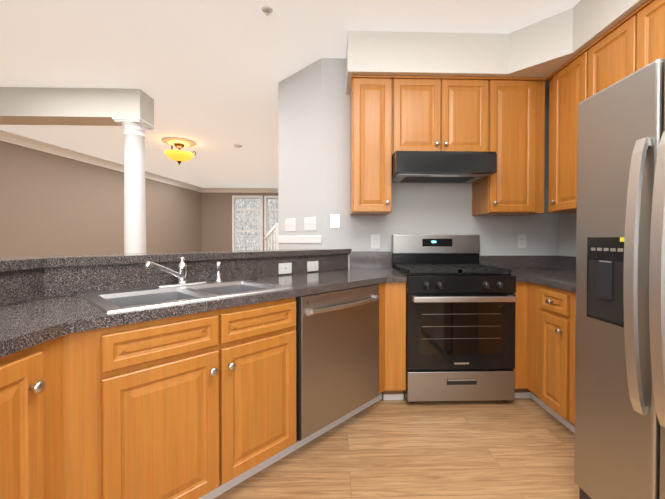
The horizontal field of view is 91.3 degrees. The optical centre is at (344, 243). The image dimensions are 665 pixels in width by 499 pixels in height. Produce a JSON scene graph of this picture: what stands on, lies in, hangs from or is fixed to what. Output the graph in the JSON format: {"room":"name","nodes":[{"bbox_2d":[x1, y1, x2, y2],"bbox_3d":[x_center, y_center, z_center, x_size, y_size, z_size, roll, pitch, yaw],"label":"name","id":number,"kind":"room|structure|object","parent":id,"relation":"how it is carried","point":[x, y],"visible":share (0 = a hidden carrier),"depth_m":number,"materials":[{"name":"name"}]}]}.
{"room":"kitchen","nodes":[
{"label":"kitchen","id":0,"kind":"room"},
{"bbox_2d":[0,265,47,304],"bbox_3d":[-1.285,0.185,0.223,0.013,0.134,2.408,0,1,-2],"label":"backsplash","id":1,"kind":"structure","parent":0,"relation":"attached to","point":[15,284],"depth_m":1.32,"materials":[{"name":"grey stone"}]},
{"bbox_2d":[0,141,201,256],"bbox_3d":[-5.267,-0.257,3.609,0.200,2.740,13.661,0,1,7],"label":"wall","id":2,"kind":"structure","parent":0,"point":[51,204],"depth_m":5.90,"materials":[{"name":"beige paint"}]},
{"bbox_2d":[0,129,202,191],"bbox_3d":[-5.138,-1.557,3.417,0.100,0.134,13.342,0,1,7],"label":"crown molding","id":3,"kind":"structure","parent":2,"relation":"attached to","point":[16,139],"depth_m":5.83,"materials":[{"name":"white wood"}]},
{"bbox_2d":[201,192,277,250],"bbox_3d":[-2.227,-0.334,10.120,8.400,2.740,0.200,0,1,-2],"label":"wall","id":4,"kind":"structure","parent":0,"point":[216,208],"depth_m":9.97,"materials":[{"name":"beige paint"}]},
{"bbox_2d":[202,188,277,192],"bbox_3d":[-2.718,-1.634,9.940,3.708,0.134,0.100,0,1,-2],"label":"crown molding","id":5,"kind":"structure","parent":4,"relation":"attached to","point":[240,190],"depth_m":9.93,"materials":[{"name":"white wood"}]},
{"bbox_2d":[232,196,278,250],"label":"window","id":6,"kind":"structure","parent":4,"relation":"in","point":[260,209],"depth_m":10.01,"materials":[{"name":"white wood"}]},
{"bbox_2d":[264,196,277,249],"bbox_3d":[-1.995,-0.563,10.058,0.930,1.830,0.132,0,1,-2],"label":"window","id":7,"kind":"structure","parent":4,"relation":"in","point":[266,217],"depth_m":10.00,"materials":[{"name":"white wood"}]},
{"bbox_2d":[0,0,579,187],"bbox_3d":[-2.047,-1.683,4.076,8.400,0.100,12.800,0,1,-2],"label":"ceiling","id":8,"kind":"structure","parent":0,"point":[207,76],"depth_m":2.76,"materials":[{"name":"white paint"}]},
{"bbox_2d":[0,87,153,125],"bbox_3d":[-3.613,-1.476,3.497,2.935,0.299,0.270,0,1,-2],"label":"beam","id":9,"kind":"structure","parent":8,"relation":"attached to","point":[61,106],"depth_m":3.39,"materials":[{"name":"white paint"}]},
{"bbox_2d":[161,137,195,164],"bbox_3d":[-2.662,-1.459,5.241,0.500,0.374,0.500,0,1,-2],"label":"ceiling lamp","id":10,"kind":"object","parent":8,"relation":"attached to","point":[179,156],"visible":0.98,"depth_m":5.13,"materials":[{"name":"yellow glass"}]},
{"bbox_2d":[262,5,272,15],"bbox_3d":[-0.527,-1.591,2.232,0.076,0.039,0.076,0,1,-2],"label":"sprinkler","id":11,"kind":"object","parent":8,"relation":"attached to","point":[267,10],"visible":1,"depth_m":2.22,"materials":[{"name":"white plastic"}]},
{"bbox_2d":[214,396,579,498],"bbox_3d":[-2.047,1.157,4.110,8.400,0.100,12.800,0,1,-2],"label":"floor","id":12,"kind":"structure","parent":0,"point":[520,448],"depth_m":1.72,"materials":[{"name":"brown wood"}]},
{"bbox_2d":[0,345,71,498],"bbox_3d":[-1.067,0.716,0.756,0.421,0.862,0.571,0,1,-2],"label":"base cabinet","id":13,"kind":"object","parent":12,"relation":"on","point":[36,397],"depth_m":0.91,"materials":[{"name":"brown wood"}]},
{"bbox_2d":[72,333,99,498],"bbox_3d":[-1.063,0.710,1.255,0.467,0.862,0.466,0,1,-2],"label":"base cabinet","id":14,"kind":"object","parent":12,"relation":"on","point":[85,354],"depth_m":1.07,"materials":[{"name":"brown wood"}]},
{"bbox_2d":[112,117,154,252],"bbox_3d":[-2.286,-0.106,3.553,0.290,2.439,0.290,0,1,-2],"label":"column","id":15,"kind":"structure","parent":12,"relation":"on","point":[135,128],"depth_m":3.47,"materials":[{"name":"white paint"}]},
{"bbox_2d":[100,377,191,498],"bbox_3d":[-0.675,0.797,1.238,0.295,0.688,0.296,0,1,-2],"label":"base cabinet","id":16,"kind":"object","parent":12,"relation":"on","point":[146,422],"depth_m":1.18,"materials":[{"name":"brown wood"}]},
{"bbox_2d":[100,301,295,498],"bbox_3d":[-0.551,0.708,1.395,0.591,0.862,0.591,0,1,-2],"label":"base cabinet","id":17,"kind":"object","parent":12,"relation":"on","point":[192,400],"depth_m":1.39,"materials":[{"name":"brown wood"}]},
{"bbox_2d":[0,277,239,372],"bbox_3d":[-0.956,0.267,0.553,0.662,0.039,3.046,0,1,-2],"label":"countertop","id":18,"kind":"structure","parent":17,"relation":"on","point":[29,330],"depth_m":1.04,"materials":[{"name":"grey stone"}]},
{"bbox_2d":[116,269,406,324],"bbox_3d":[-0.204,0.251,1.984,1.286,0.039,1.729,0,1,-2],"label":"countertop","id":19,"kind":"structure","parent":17,"relation":"on","point":[270,305],"depth_m":1.61,"materials":[{"name":"grey stone"}]},
{"bbox_2d":[144,257,222,287],"bbox_3d":[-0.842,0.150,1.742,0.172,0.154,0.451,1,1,43],"label":"faucet","id":20,"kind":"object","parent":19,"relation":"on","point":[180,274],"visible":0.98,"depth_m":1.76,"materials":[{"name":"silver metal"}]},
{"bbox_2d":[80,279,292,312],"bbox_3d":[-0.746,0.325,1.608,0.552,0.190,0.806,1,1,43],"label":"sink","id":21,"kind":"object","parent":19,"relation":"in","point":[122,300],"visible":0.25,"depth_m":1.59,"materials":[{"name":"silver metal"}]},
{"bbox_2d":[264,223,278,249],"bbox_3d":[-1.764,0.282,7.910,0.407,1.560,0.100,0,1,-2],"label":"stair rail","id":22,"kind":"object","parent":12,"relation":"on","point":[276,226],"visible":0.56,"depth_m":7.87,"materials":[{"name":"white wood"}]},
{"bbox_2d":[288,333,299,453],"bbox_3d":[-0.391,0.793,1.540,0.295,0.688,0.296,0,1,-2],"label":"base cabinet","id":23,"kind":"object","parent":12,"relation":"on","point":[293,444],"depth_m":1.66,"materials":[{"name":"brown wood"}]},
{"bbox_2d":[296,284,379,440],"bbox_3d":[-0.189,0.699,2.115,0.641,0.854,0.678,1,1,43],"label":"dishwasher","id":24,"kind":"object","parent":12,"relation":"on","point":[337,354],"visible":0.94,"depth_m":1.87,"materials":[{"name":"silver metal"}]},
{"bbox_2d":[350,297,391,412],"bbox_3d":[0.055,0.696,2.441,0.489,0.862,0.489,0,1,-2],"label":"base cabinet","id":25,"kind":"object","parent":12,"relation":"on","point":[385,303],"depth_m":2.27,"materials":[{"name":"brown wood"}]},
{"bbox_2d":[391,235,515,402],"bbox_3d":[0.807,0.525,2.534,0.759,1.200,0.694,0,1,-2],"label":"range","id":26,"kind":"object","parent":12,"relation":"on","point":[460,322],"visible":0.96,"depth_m":2.25,"materials":[{"name":"black metal"}]},
{"bbox_2d":[513,281,523,397],"bbox_3d":[1.557,0.694,2.606,0.736,0.862,0.600,0,1,-2],"label":"base cabinet","id":27,"kind":"object","parent":12,"relation":"on","point":[519,304],"depth_m":2.30,"materials":[{"name":"brown wood"}]},
{"bbox_2d":[524,285,563,420],"bbox_3d":[1.612,0.700,2.103,0.656,0.862,0.410,0,1,-2],"label":"base cabinet","id":28,"kind":"object","parent":12,"relation":"on","point":[543,309],"depth_m":2.10,"materials":[{"name":"brown wood"}]},
{"bbox_2d":[504,269,575,296],"bbox_3d":[1.570,0.248,2.169,0.736,0.039,1.465,0,1,-2],"label":"countertop","id":29,"kind":"structure","parent":28,"relation":"on","point":[558,280],"depth_m":2.20,"materials":[{"name":"grey stone"}]},
{"bbox_2d":[560,293,575,432],"bbox_3d":[1.625,0.705,1.670,0.656,0.862,0.455,0,1,-2],"label":"base cabinet","id":30,"kind":"object","parent":12,"relation":"on","point":[568,334],"depth_m":1.89,"materials":[{"name":"brown wood"}]},
{"bbox_2d":[574,58,664,498],"bbox_3d":[1.435,0.257,0.964,0.961,1.734,0.910,0,1,-2],"label":"refrigerator","id":31,"kind":"object","parent":12,"relation":"on","point":[620,358],"visible":1,"depth_m":1.17,"materials":[{"name":"silver metal"}]},
{"bbox_2d":[278,58,557,268],"bbox_3d":[0.757,-0.254,3.301,2.842,2.740,0.850,0,1,-2],"label":"wall","id":32,"kind":"structure","parent":0,"point":[314,139],"depth_m":2.88,"materials":[{"name":"white paint"}]},
{"bbox_2d":[285,218,295,230],"bbox_3d":[-0.525,-0.182,3.144,0.165,0.125,0.016,1,1,43],"label":"light switch","id":33,"kind":"object","parent":32,"relation":"attached to","point":[290,224],"visible":1,"depth_m":3.14,"materials":[{"name":"white plastic"}]},
{"bbox_2d":[278,235,320,242],"bbox_3d":[-0.435,-0.041,3.066,0.640,0.070,0.007,1,1,43],"label":"trim","id":34,"kind":"structure","parent":32,"relation":"attached to","point":[302,239],"depth_m":3.04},
{"bbox_2d":[304,217,315,230],"bbox_3d":[-0.313,-0.180,2.943,0.165,0.125,0.016,1,1,43],"label":"light switch","id":35,"kind":"object","parent":32,"relation":"attached to","point":[309,223],"visible":1,"depth_m":2.94,"materials":[{"name":"white plastic"}]},
{"bbox_2d":[330,214,338,227],"bbox_3d":[-0.081,-0.199,2.847,0.078,0.118,0.008,0,1,-2],"label":"switch plate","id":36,"kind":"object","parent":32,"relation":"attached to","point":[334,220],"visible":1,"depth_m":2.85,"materials":[{"name":"white plastic"}]},
{"bbox_2d":[350,75,393,214],"bbox_3d":[0.215,-0.777,2.689,0.314,1.060,0.321,0,1,-2],"label":"upper cabinet","id":37,"kind":"object","parent":32,"relation":"attached to","point":[371,96],"depth_m":2.53,"materials":[{"name":"brown wood"}]},
{"bbox_2d":[371,234,379,248],"bbox_3d":[0.275,-0.019,2.860,0.080,0.125,0.007,0,1,-2],"label":"electrical outlet","id":38,"kind":"object","parent":32,"relation":"attached to","point":[375,241],"visible":1,"depth_m":2.86,"materials":[{"name":"white plastic"}]},
{"bbox_2d":[394,75,493,152],"bbox_3d":[0.755,-1.007,2.703,0.760,0.600,0.321,0,1,-2],"label":"upper cabinet","id":39,"kind":"object","parent":32,"relation":"attached to","point":[432,113],"depth_m":2.54,"materials":[{"name":"brown wood"}]},
{"bbox_2d":[392,151,496,182],"bbox_3d":[0.757,-0.609,2.642,0.757,0.174,0.451,0,1,-2],"label":"range hood","id":40,"kind":"object","parent":39,"relation":"attached to","point":[441,166],"visible":0.94,"depth_m":2.42,"materials":[{"name":"black metal"}]},
{"bbox_2d":[348,251,555,268],"bbox_3d":[0.974,0.144,2.876,1.854,0.153,0.013,0,1,-2],"label":"backsplash","id":41,"kind":"structure","parent":32,"relation":"attached to","point":[380,259],"depth_m":2.88,"materials":[{"name":"grey stone"}]},
{"bbox_2d":[472,77,545,215],"bbox_3d":[1.367,-0.777,2.724,0.456,1.060,0.321,0,1,-2],"label":"upper cabinet","id":42,"kind":"object","parent":32,"relation":"attached to","point":[503,118],"depth_m":2.57,"materials":[{"name":"brown wood"}]},
{"bbox_2d":[517,235,525,248],"bbox_3d":[1.587,-0.019,2.899,0.080,0.125,0.007,0,1,-2],"label":"electrical outlet","id":43,"kind":"object","parent":32,"relation":"attached to","point":[521,241],"visible":1,"depth_m":2.90,"materials":[{"name":"white plastic"}]},
{"bbox_2d":[346,0,646,96],"bbox_3d":[1.038,-1.436,0.469,1.903,0.307,4.797,0,1,-2],"label":"soffit","id":44,"kind":"structure","parent":0,"point":[546,47],"depth_m":2.47,"materials":[{"name":"white paint"}]},
{"bbox_2d":[558,213,576,256],"bbox_3d":[2.131,-0.219,0.366,0.270,2.740,5.099,0,1,-2],"label":"wall","id":45,"kind":"structure","parent":0,"point":[567,222],"depth_m":2.80,"materials":[{"name":"white paint"}]},
{"bbox_2d":[546,51,581,212],"bbox_3d":[1.769,-0.773,2.372,0.326,1.060,0.406,0,1,-2],"label":"upper cabinet","id":46,"kind":"object","parent":45,"relation":"attached to","point":[565,84],"depth_m":2.37,"materials":[{"name":"brown wood"}]},
{"bbox_2d":[556,257,575,268],"bbox_3d":[1.931,0.172,2.171,0.013,0.114,1.451,0,1,-2],"label":"backsplash","id":47,"kind":"structure","parent":45,"relation":"attached to","point":[563,262],"depth_m":2.78,"materials":[{"name":"grey stone"}]},
{"bbox_2d":[582,0,664,100],"bbox_3d":[1.786,-0.766,1.800,0.326,1.060,0.739,0,1,-2],"label":"upper cabinet","id":48,"kind":"object","parent":45,"relation":"attached to","point":[638,40],"depth_m":1.87,"materials":[{"name":"brown wood"}]},
{"bbox_3d":[-0.707,0.626,0.938,1.549,1.035,3.792,0,1,-2],"label":"wall","id":49,"kind":"structure","parent":0,"visible":0},
{"bbox_2d":[279,263,291,273],"bbox_3d":[-0.427,0.179,2.356,0.008,0.078,0.115,1,1,43],"label":"light switch","id":50,"kind":"object","parent":49,"relation":"attached to","point":[285,268],"visible":1,"depth_m":2.36,"materials":[{"name":"white plastic"}]},
{"bbox_2d":[307,261,317,271],"bbox_3d":[-0.245,0.177,2.550,0.007,0.078,0.115,1,1,43],"label":"outlet","id":51,"kind":"object","parent":49,"relation":"attached to","point":[312,265],"visible":1,"depth_m":2.54,"materials":[{"name":"white plastic"}]}
]}

